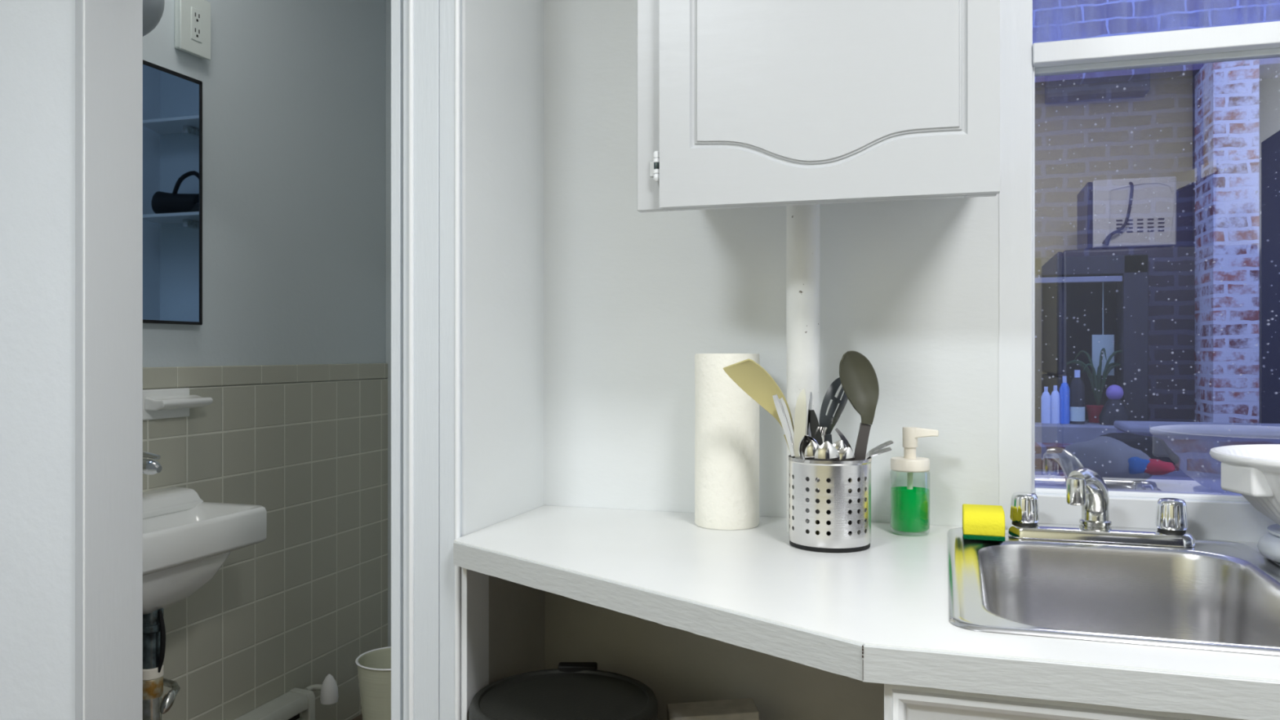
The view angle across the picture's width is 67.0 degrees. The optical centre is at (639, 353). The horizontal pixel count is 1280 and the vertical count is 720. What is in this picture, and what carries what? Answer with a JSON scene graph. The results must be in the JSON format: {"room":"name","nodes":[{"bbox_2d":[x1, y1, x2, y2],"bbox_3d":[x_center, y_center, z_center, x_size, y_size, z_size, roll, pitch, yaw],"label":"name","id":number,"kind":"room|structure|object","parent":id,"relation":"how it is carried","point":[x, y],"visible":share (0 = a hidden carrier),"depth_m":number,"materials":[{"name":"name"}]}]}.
{"room":"kitchen","nodes":[
{"label":"kitchen","id":0,"kind":"room"},
{"bbox_2d":[0,0,75,719],"bbox_3d":[-0.994,-0.110,1.801,1.320,2.620,0.118,0,0,18],"label":"wall","id":1,"kind":"structure","parent":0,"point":[37,37],"depth_m":1.77,"materials":[{"name":"paint"}]},
{"bbox_2d":[75,0,82,719],"bbox_3d":[-1.002,0.230,1.735,0.016,1.940,0.013,0,0,18],"label":"trim","id":2,"kind":"structure","parent":1,"relation":"attached to","point":[78,3],"depth_m":1.73,"materials":[{"name":"grey"}]},
{"bbox_2d":[142,0,386,389],"bbox_3d":[-1.141,-0.110,2.734,0.100,2.620,1.572,0,0,18],"label":"wall","id":3,"kind":"structure","parent":0,"point":[294,91],"depth_m":2.88,"materials":[{"name":"white paint"}]},
{"bbox_2d":[82,0,142,719],"bbox_3d":[-0.982,0.230,1.792,0.020,1.940,0.132,0,0,18],"label":"door frame","id":4,"kind":"structure","parent":3,"relation":"attached to","point":[113,29],"depth_m":1.78,"materials":[{"name":"white paint"}]},
{"bbox_2d":[142,0,164,36],"bbox_3d":[-1.167,-0.795,2.151,0.200,0.190,0.190,0,0,18],"label":"wall sconce","id":5,"kind":"object","parent":3,"relation":"attached to","point":[153,10],"visible":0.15,"depth_m":2.15,"materials":[{"name":"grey glass"}]},
{"bbox_2d":[159,677,180,714],"bbox_3d":[-1.099,0.751,2.188,0.290,0.044,0.077,0,0,43],"label":"shutoff valve","id":6,"kind":"object","parent":3,"relation":"attached to","point":[166,702],"visible":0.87,"depth_m":2.08,"materials":[{"name":"silver metal"}]},
{"bbox_2d":[142,59,202,324],"bbox_3d":[-1.228,-0.389,2.247,0.026,0.631,0.547,0,0,18],"label":"bathroom mirror","id":7,"kind":"object","parent":3,"relation":"attached to","point":[172,100],"visible":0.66,"depth_m":2.41,"materials":[{"name":"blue mirror"}]},
{"bbox_2d":[142,387,213,420],"bbox_3d":[-1.158,0.125,2.373,0.069,0.074,0.230,0,0,18],"label":"soap dish","id":8,"kind":"object","parent":3,"relation":"attached to","point":[162,403],"visible":0.77,"depth_m":2.38,"materials":[{"name":"white ceramic"}]},
{"bbox_2d":[144,395,213,410],"bbox_3d":[-1.144,0.122,2.403,0.060,0.031,0.165,0,0,17],"label":"tray","id":9,"kind":"object","parent":8,"relation":"on","point":[152,402],"depth_m":2.37,"materials":[{"name":"white ceramic"}]},
{"bbox_2d":[174,0,210,60],"bbox_3d":[-1.151,-0.844,2.488,0.027,0.151,0.106,0,0,18],"label":"wall outlet","id":10,"kind":"object","parent":3,"relation":"attached to","point":[192,17],"visible":1,"depth_m":2.47,"materials":[{"name":"white plastic"}]},
{"bbox_2d":[191,6,201,43],"bbox_3d":[-1.140,-0.844,2.485,0.003,0.082,0.036,0,0,18],"label":"receptacle","id":11,"kind":"object","parent":10,"relation":"attached to","point":[196,11],"depth_m":2.48,"materials":[{"name":"white plastic"}]},
{"bbox_2d":[142,486,266,614],"bbox_3d":[-1.104,0.451,2.161,0.296,0.234,0.475,0,0,18],"label":"basin","id":12,"kind":"object","parent":3,"relation":"attached to","point":[187,539],"visible":0.48,"depth_m":2.17,"materials":[{"name":"white ceramic"}]},
{"bbox_2d":[142,451,162,475],"bbox_3d":[-1.147,0.279,2.181,0.164,0.119,0.052,0,0,18],"label":"faucet","id":13,"kind":"object","parent":12,"relation":"on","point":[150,466],"visible":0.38,"depth_m":2.15,"materials":[{"name":"silver metal"}]},
{"bbox_2d":[142,608,165,719],"bbox_3d":[-1.146,0.754,2.151,0.221,0.385,0.053,0,0,18],"label":"drain pipe","id":14,"kind":"object","parent":12,"relation":"attached to","point":[153,624],"visible":0.64,"depth_m":2.11,"materials":[{"name":"black plastic"}]},
{"bbox_2d":[142,664,164,680],"bbox_3d":[-1.078,0.701,2.130,0.052,0.025,0.052,0,0,17],"label":"washer","id":15,"kind":"object","parent":14,"relation":"in","point":[150,672],"depth_m":2.11,"materials":[{"name":"white plastic"}]},
{"bbox_2d":[142,378,387,719],"bbox_3d":[-1.104,0.644,2.671,0.008,1.111,1.470,0,0,18],"label":"tile wainscot","id":16,"kind":"object","parent":3,"relation":"attached to","point":[297,606],"depth_m":2.83,"materials":[{"name":"tile"}]},
{"bbox_2d":[142,363,387,389],"bbox_3d":[-1.103,0.061,2.670,0.010,0.054,1.470,0,0,18],"label":"trim","id":17,"kind":"structure","parent":3,"relation":"attached to","point":[167,377],"depth_m":2.72,"materials":[{"name":"tile"}]},
{"bbox_2d":[351,714,362,719],"bbox_3d":[-0.256,1.250,0.684,3.700,0.100,4.950,0,0,18],"label":"floor","id":18,"kind":"structure","parent":0,"point":[359,717],"depth_m":3.18,"materials":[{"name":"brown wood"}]},
{"bbox_2d":[234,674,338,719],"bbox_3d":[-1.104,1.081,2.462,0.117,0.238,0.992,0,0,18],"label":"baseboard heater","id":19,"kind":"object","parent":18,"relation":"on","point":[297,704],"visible":1,"depth_m":2.82,"materials":[{"name":"metal"}]},
{"bbox_2d":[355,646,391,719],"bbox_3d":[-0.695,1.030,2.740,0.214,0.339,0.214,0,0,18],"label":"bucket","id":20,"kind":"object","parent":18,"relation":"on","point":[374,666],"visible":0.48,"depth_m":2.66,"materials":[{"name":"beige plastic"}]},
{"bbox_2d":[468,662,657,719],"bbox_3d":[-0.115,0.863,1.503,0.291,0.674,0.304,0,0,18],"label":"trash can","id":21,"kind":"object","parent":18,"relation":"on","point":[572,691],"visible":1,"depth_m":1.50,"materials":[{"name":"black plastic"}]},
{"bbox_2d":[666,697,759,719],"bbox_3d":[0.133,0.884,1.575,0.176,0.622,0.065,0,0,-2],"label":"cardboard box","id":22,"kind":"object","parent":18,"relation":"on","point":[737,708],"visible":1,"depth_m":1.56,"materials":[{"name":"brown cardboard"}]},
{"bbox_2d":[884,684,1245,719],"bbox_3d":[0.941,0.761,1.094,1.252,0.878,0.694,0,0,18],"label":"base cabinet","id":23,"kind":"object","parent":18,"relation":"on","point":[901,702],"visible":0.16,"depth_m":0.93,"materials":[{"name":"white paint"}]},
{"bbox_2d":[453,505,1279,719],"bbox_3d":[0.625,0.304,1.188,1.912,0.037,0.706,0,0,18],"label":"countertop","id":24,"kind":"structure","parent":23,"relation":"on","point":[878,613],"depth_m":1.10,"materials":[{"name":"paint"}]},
{"bbox_2d":[694,353,759,529],"bbox_3d":[0.145,0.142,1.609,0.107,0.284,0.107,0,0,18],"label":"paper towel roll","id":25,"kind":"object","parent":24,"relation":"on","point":[727,419],"visible":0.94,"depth_m":1.56,"materials":[{"name":"white paper"}]},
{"bbox_2d":[786,204,819,532],"bbox_3d":[0.260,-0.005,1.542,0.053,0.580,0.053,0,0,18],"label":"pipe","id":26,"kind":"object","parent":24,"relation":"on","point":[802,221],"visible":0.48,"depth_m":1.52,"materials":[{"name":"white paint"}]},
{"bbox_2d":[788,454,871,552],"bbox_3d":[0.282,0.219,1.438,0.121,0.131,0.121,0,0,-14],"label":"utensil holder","id":27,"kind":"object","parent":24,"relation":"on","point":[840,540],"visible":0.97,"depth_m":1.39,"materials":[{"name":"silver metal"}]},
{"bbox_2d":[723,358,818,534],"bbox_3d":[0.197,0.142,1.454,0.147,0.268,0.030,0,0,-5],"label":"turner","id":28,"kind":"object","parent":27,"relation":"in","point":[748,375],"visible":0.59,"depth_m":1.46,"materials":[{"name":"beige wood"}]},
{"bbox_2d":[772,394,809,533],"bbox_3d":[0.224,0.164,1.429,0.056,0.206,0.011,0,0,5],"label":"fork","id":29,"kind":"object","parent":27,"relation":"in","point":[779,407],"visible":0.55,"depth_m":1.43,"materials":[{"name":"silver metal"}]},
{"bbox_2d":[779,397,816,533],"bbox_3d":[0.235,0.168,1.446,0.056,0.204,0.011,0,0,-5],"label":"fork","id":30,"kind":"object","parent":27,"relation":"in","point":[781,400],"visible":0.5,"depth_m":1.44,"materials":[{"name":"white plastic"}]},
{"bbox_2d":[793,388,808,533],"bbox_3d":[0.237,0.159,1.423,0.020,0.215,0.009,0,0,0],"label":"table knife","id":31,"kind":"object","parent":27,"relation":"in","point":[800,418],"visible":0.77,"depth_m":1.42,"materials":[{"name":"white plastic"}]},
{"bbox_2d":[798,434,819,492],"bbox_3d":[0.264,0.197,1.420,0.066,0.156,0.016,0,0,-27],"label":"spoon","id":32,"kind":"object","parent":27,"relation":"in","point":[806,439],"visible":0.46,"depth_m":1.41,"materials":[{"name":"silver metal"}]},
{"bbox_2d":[798,434,817,459],"bbox_3d":[0.248,0.146,1.414,0.033,0.056,0.011,0,0,-4],"label":"bowl","id":33,"kind":"object","parent":32,"relation":"on","point":[806,439],"depth_m":1.41,"materials":[{"name":"silver metal"}]},
{"bbox_2d":[805,391,812,489],"bbox_3d":[0.256,0.165,1.448,0.026,0.214,0.012,0,0,-38],"label":"table knife","id":34,"kind":"object","parent":27,"relation":"in","point":[810,402],"visible":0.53,"depth_m":1.44,"materials":[{"name":"silver metal"}]},
{"bbox_2d":[804,440,819,481],"bbox_3d":[0.268,0.200,1.411,0.060,0.146,0.015,0,0,-29],"label":"spoon","id":35,"kind":"object","parent":27,"relation":"in","point":[811,450],"visible":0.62,"depth_m":1.40,"materials":[{"name":"silver metal"}]},
{"bbox_2d":[804,440,819,460],"bbox_3d":[0.254,0.150,1.402,0.029,0.046,0.010,0,0,-10],"label":"bowl","id":36,"kind":"object","parent":35,"relation":"on","point":[811,450],"depth_m":1.40,"materials":[{"name":"silver metal"}]},
{"bbox_2d":[809,409,822,445],"bbox_3d":[0.269,0.176,1.438,0.033,0.184,0.008,0,0,0],"label":"paring knife","id":37,"kind":"object","parent":27,"relation":"in","point":[814,424],"visible":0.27,"depth_m":1.43,"materials":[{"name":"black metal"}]},
{"bbox_2d":[808,426,826,533],"bbox_3d":[0.264,0.191,1.438,0.030,0.165,0.011,0,0,-32],"label":"fork","id":38,"kind":"object","parent":27,"relation":"in","point":[818,427],"visible":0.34,"depth_m":1.44,"materials":[{"name":"silver metal"}]},
{"bbox_2d":[814,441,839,535],"bbox_3d":[0.275,0.198,1.401,0.026,0.143,0.039,0,0,45],"label":"spoon","id":39,"kind":"object","parent":27,"relation":"in","point":[826,451],"visible":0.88,"depth_m":1.39,"materials":[{"name":"silver metal"}]},
{"bbox_2d":[814,441,839,461],"bbox_3d":[0.270,0.153,1.394,0.036,0.053,0.011,0,0,0],"label":"bowl","id":40,"kind":"object","parent":39,"relation":"on","point":[826,451],"depth_m":1.39,"materials":[{"name":"silver metal"}]},
{"bbox_2d":[817,440,846,524],"bbox_3d":[0.279,0.203,1.436,0.021,0.151,0.056,0,0,-44],"label":"spoon","id":41,"kind":"object","parent":27,"relation":"in","point":[839,445],"visible":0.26,"depth_m":1.42,"materials":[{"name":"silver metal"}]},
{"bbox_2d":[831,440,846,450],"bbox_3d":[0.291,0.150,1.422,0.029,0.045,0.009,0,0,7],"label":"bowl","id":42,"kind":"object","parent":41,"relation":"on","point":[839,445],"depth_m":1.42,"materials":[{"name":"silver metal"}]},
{"bbox_2d":[818,377,848,444],"bbox_3d":[0.293,0.154,1.450,0.054,0.238,0.020,0,0,-12],"label":"slotted spoon","id":43,"kind":"object","parent":27,"relation":"in","point":[828,421],"visible":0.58,"depth_m":1.44,"materials":[{"name":"black plastic"}]},
{"bbox_2d":[817,447,854,534],"bbox_3d":[0.286,0.203,1.409,0.053,0.134,0.014,0,0,18],"label":"spoon","id":44,"kind":"object","parent":27,"relation":"in","point":[846,454],"visible":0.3,"depth_m":1.40,"materials":[{"name":"silver metal"}]},
{"bbox_2d":[837,447,854,461],"bbox_3d":[0.296,0.159,1.405,0.034,0.045,0.009,0,0,3],"label":"bowl","id":45,"kind":"object","parent":44,"relation":"on","point":[846,454],"depth_m":1.40,"materials":[{"name":"silver metal"}]},
{"bbox_2d":[835,427,852,522],"bbox_3d":[0.301,0.192,1.437,0.041,0.161,0.016,0,0,-3],"label":"spoon","id":46,"kind":"object","parent":27,"relation":"in","point":[842,436],"visible":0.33,"depth_m":1.44,"materials":[{"name":"silver metal"}]},
{"bbox_2d":[839,351,879,533],"bbox_3d":[0.320,0.131,1.418,0.058,0.270,0.027,0,0,4],"label":"spoon","id":47,"kind":"object","parent":27,"relation":"in","point":[857,375],"visible":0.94,"depth_m":1.41,"materials":[{"name":"grey plastic"}]},
{"bbox_2d":[839,351,879,424],"bbox_3d":[0.320,0.050,1.414,0.058,0.108,0.018,0,0,2],"label":"bowl","id":48,"kind":"object","parent":47,"relation":"on","point":[858,377],"depth_m":1.41,"materials":[{"name":"plastic"}]},
{"bbox_2d":[848,447,891,513],"bbox_3d":[0.326,0.201,1.426,0.090,0.126,0.010,0,0,1],"label":"fork","id":49,"kind":"object","parent":27,"relation":"in","point":[887,449],"visible":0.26,"depth_m":1.42,"materials":[{"name":"silver metal"}]},
{"bbox_2d":[848,440,893,523],"bbox_3d":[0.334,0.195,1.436,0.087,0.130,0.010,0,0,-8],"label":"fork","id":50,"kind":"object","parent":27,"relation":"in","point":[889,442],"visible":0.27,"depth_m":1.44,"materials":[{"name":"silver metal"}]},
{"bbox_2d":[889,426,938,535],"bbox_3d":[0.430,0.200,1.528,0.061,0.167,0.068,0,0,-41],"label":"soap dispenser","id":51,"kind":"object","parent":24,"relation":"on","point":[909,505],"visible":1,"depth_m":1.51,"materials":[{"name":"clear glass"}]},
{"bbox_2d":[889,471,929,535],"bbox_3d":[0.427,0.234,1.530,0.061,0.100,0.061,0,0,17],"label":"bottle","id":52,"kind":"object","parent":51,"relation":"on","point":[909,505],"depth_m":1.51,"materials":[{"name":"clear glass"}]},
{"bbox_2d":[1007,467,1195,547],"bbox_3d":[0.684,0.225,1.432,0.256,0.114,0.115,0,0,18],"label":"kitchen faucet","id":53,"kind":"object","parent":24,"relation":"on","point":[1086,488],"visible":1,"depth_m":1.44,"materials":[{"name":"silver metal"}]},
{"bbox_2d":[947,527,1279,655],"bbox_3d":[0.610,0.366,1.220,0.422,0.174,0.598,0,0,18],"label":"sink","id":54,"kind":"object","parent":24,"relation":"in","point":[1211,594],"visible":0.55,"depth_m":1.39,"materials":[{"name":"silver metal"}]},
{"bbox_2d":[962,503,1004,541],"bbox_3d":[0.526,0.258,1.483,0.059,0.042,0.090,0,0,18],"label":"sponge","id":55,"kind":"object","parent":54,"relation":"on","point":[980,522],"visible":1,"depth_m":1.45,"materials":[{"name":"yellow"}]},
{"bbox_2d":[1208,444,1279,564],"bbox_3d":[0.933,0.206,1.276,0.313,0.144,0.313,0,0,18],"label":"ribbed bowl","id":56,"kind":"object","parent":24,"relation":"on","point":[1252,472],"visible":1,"depth_m":1.27,"materials":[{"name":"white ceramic"}]},
{"bbox_2d":[386,0,391,646],"bbox_3d":[-0.381,-0.110,3.266,1.030,2.620,0.100,0,0,18],"label":"wall","id":57,"kind":"structure","parent":0,"point":[388,2],"depth_m":3.37,"materials":[{"name":"white paint"}]},
{"bbox_2d":[402,0,543,719],"bbox_3d":[-0.075,-0.110,2.336,0.113,2.620,1.690,0,0,18],"label":"wall","id":58,"kind":"structure","parent":0,"point":[502,41],"depth_m":1.64,"materials":[{"name":"paint"}]},
{"bbox_2d":[391,0,461,719],"bbox_3d":[-0.322,0.170,1.580,0.122,2.060,0.136,0,0,18],"label":"trim","id":59,"kind":"structure","parent":58,"relation":"attached to","point":[433,20],"depth_m":1.51,"materials":[{"name":"white paint"}]},
{"bbox_2d":[460,567,488,719],"bbox_3d":[-0.262,0.762,1.535,0.011,0.875,0.077,0,0,18],"label":"trim","id":60,"kind":"structure","parent":58,"relation":"attached to","point":[474,585],"depth_m":1.51,"materials":[{"name":"white paint"}]},
{"bbox_2d":[488,575,544,684],"bbox_3d":[-0.216,0.760,1.693,0.003,0.880,0.250,0,0,18],"label":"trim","id":61,"kind":"structure","parent":58,"relation":"attached to","point":[516,611],"depth_m":1.68,"materials":[{"name":"beige paint"}]},
{"bbox_2d":[543,0,999,526],"bbox_3d":[0.757,-0.110,1.599,1.917,2.620,0.155,0,0,18],"label":"wall","id":62,"kind":"structure","parent":0,"point":[631,296],"depth_m":1.73,"materials":[{"name":"paint"}]},
{"bbox_2d":[544,591,884,719],"bbox_3d":[0.135,0.760,1.712,0.656,0.880,0.003,0,0,18],"label":"wall","id":63,"kind":"structure","parent":62,"relation":"attached to","point":[678,665],"depth_m":1.72,"materials":[{"name":"beige paint"}]},
{"bbox_2d":[636,0,999,212],"bbox_3d":[0.279,-0.606,1.494,0.504,0.789,0.330,0,0,18],"label":"upper cabinet","id":64,"kind":"object","parent":62,"relation":"attached to","point":[741,104],"visible":1,"depth_m":1.33,"materials":[{"name":"grey paint"}]},
{"bbox_2d":[998,0,1012,528],"bbox_3d":[0.593,-0.502,1.570,0.022,1.575,0.003,0,0,18],"label":"trim","id":65,"kind":"structure","parent":62,"relation":"attached to","point":[1005,336],"depth_m":1.57,"materials":[{"name":"white paint"}]},
{"bbox_2d":[1012,0,1279,542],"bbox_3d":[1.075,-0.378,1.479,0.959,1.345,0.132,0,0,18],"label":"window","id":66,"kind":"structure","parent":62,"relation":"in","point":[1210,517],"depth_m":1.54,"materials":[{"name":"white paint"}]},
{"label":"outside","id":67,"kind":"structure","parent":0,"visible":0},
{"bbox_3d":[4.036,2.250,3.656,12.500,0.100,5.600,0,0,18],"label":"ground","id":68,"kind":"structure","parent":67,"visible":0},
{"bbox_2d":[1035,75,1194,422],"bbox_3d":[0.711,0.371,5.920,4.796,3.658,0.280,0,0,18],"label":"wall","id":69,"kind":"structure","parent":68,"relation":"on","point":[1136,109],"depth_m":5.16,"materials":[{"name":"brick"}]},
{"bbox_2d":[1035,253,1148,443],"bbox_3d":[2.369,-0.011,5.188,0.622,1.009,0.560,0,0,18],"label":"window","id":70,"kind":"structure","parent":69,"relation":"in","point":[1072,295],"depth_m":5.16,"materials":[{"name":"black glass"}]},
{"bbox_2d":[1040,386,1050,423],"bbox_3d":[2.147,0.273,5.111,0.048,0.193,0.048,0,0,18],"label":"bottle","id":71,"kind":"object","parent":70,"relation":"on","point":[1046,397],"visible":1,"depth_m":5.09,"materials":[{"name":"blue"}]},
{"bbox_2d":[1050,385,1059,423],"bbox_3d":[2.190,0.269,5.097,0.048,0.200,0.048,0,0,18],"label":"bottle","id":72,"kind":"object","parent":70,"relation":"on","point":[1055,396],"visible":0.99,"depth_m":5.08,"materials":[{"name":"blue"}]},
{"bbox_2d":[1059,376,1070,423],"bbox_3d":[2.233,0.244,5.084,0.052,0.250,0.052,0,0,18],"label":"bottle","id":73,"kind":"object","parent":70,"relation":"on","point":[1064,401],"visible":1,"depth_m":5.06,"materials":[{"name":"blue plastic"}]},
{"bbox_2d":[1070,369,1084,424],"bbox_3d":[2.292,0.228,5.065,0.074,0.282,0.074,0,0,18],"label":"pump bottle","id":74,"kind":"object","parent":70,"relation":"on","point":[1077,385],"visible":1,"depth_m":5.04,"materials":[{"name":"black"}]},
{"bbox_2d":[1056,347,1122,422],"bbox_3d":[2.433,0.171,5.168,0.388,0.397,0.140,0,0,18],"label":"potted plant","id":75,"kind":"object","parent":70,"relation":"on","point":[1093,411],"visible":0.86,"depth_m":5.14,"materials":[{"name":"green plant"}]},
{"bbox_2d":[1092,282,1114,375],"bbox_3d":[2.486,-0.199,5.191,0.108,0.634,0.005,0,0,18],"label":"paper notice","id":76,"kind":"object","parent":70,"relation":"hanging from","point":[1105,340],"visible":0.67,"depth_m":5.19,"materials":[{"name":"grey"}]},
{"bbox_2d":[1098,384,1130,425],"bbox_3d":[2.461,0.266,5.012,0.150,0.207,0.150,0,0,18],"label":"perfume bottle","id":77,"kind":"object","parent":70,"relation":"on","point":[1114,393],"visible":0.94,"depth_m":4.97,"materials":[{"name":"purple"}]},
{"bbox_2d":[1032,0,1279,88],"bbox_3d":[4.352,-2.729,4.657,12.500,2.542,0.300,0,0,18],"label":"wall","id":78,"kind":"structure","parent":69,"relation":"on","point":[1053,20],"depth_m":5.06,"materials":[{"name":"brick"}]},
{"bbox_2d":[1035,471,1242,495],"bbox_3d":[3.728,1.327,2.678,12.500,1.747,0.650,0,0,18],"label":"wall ledge","id":79,"kind":"object","parent":68,"relation":"on","point":[1155,483],"depth_m":3.34,"materials":[{"name":"brick"}]},
{"bbox_2d":[1058,432,1179,487],"bbox_3d":[1.646,0.365,3.323,0.383,0.175,0.294,0,0,18],"label":"cloth bundle","id":80,"kind":"object","parent":79,"relation":"on","point":[1123,468],"visible":0.91,"depth_m":3.24,"materials":[{"name":"grey fabric"}]},
{"bbox_2d":[1035,428,1279,477],"bbox_3d":[3.934,1.250,3.331,12.500,1.901,0.720,0,0,18],"label":"wall","id":81,"kind":"structure","parent":68,"relation":"on","point":[1194,446],"depth_m":3.56,"materials":[{"name":"brick"}]},
{"bbox_2d":[1113,420,1279,437],"bbox_3d":[5.835,0.284,2.470,8.355,0.030,0.320,0,0,18],"label":"trim","id":82,"kind":"structure","parent":81,"relation":"on","point":[1158,428],"depth_m":3.54,"materials":[{"name":"stone"}]},
{"bbox_2d":[1194,58,1259,423],"bbox_3d":[2.979,0.370,4.959,0.196,3.659,0.550,0,0,18],"label":"wall pier","id":83,"kind":"structure","parent":68,"relation":"on","point":[1231,242],"depth_m":4.71,"materials":[{"name":"brick"}]},
{"bbox_2d":[1259,78,1279,423],"bbox_3d":[6.809,0.371,4.092,7.472,3.658,0.100,0,0,18],"label":"wall","id":84,"kind":"structure","parent":68,"relation":"on","point":[1269,117],"depth_m":5.13,"materials":[{"name":"blue"}]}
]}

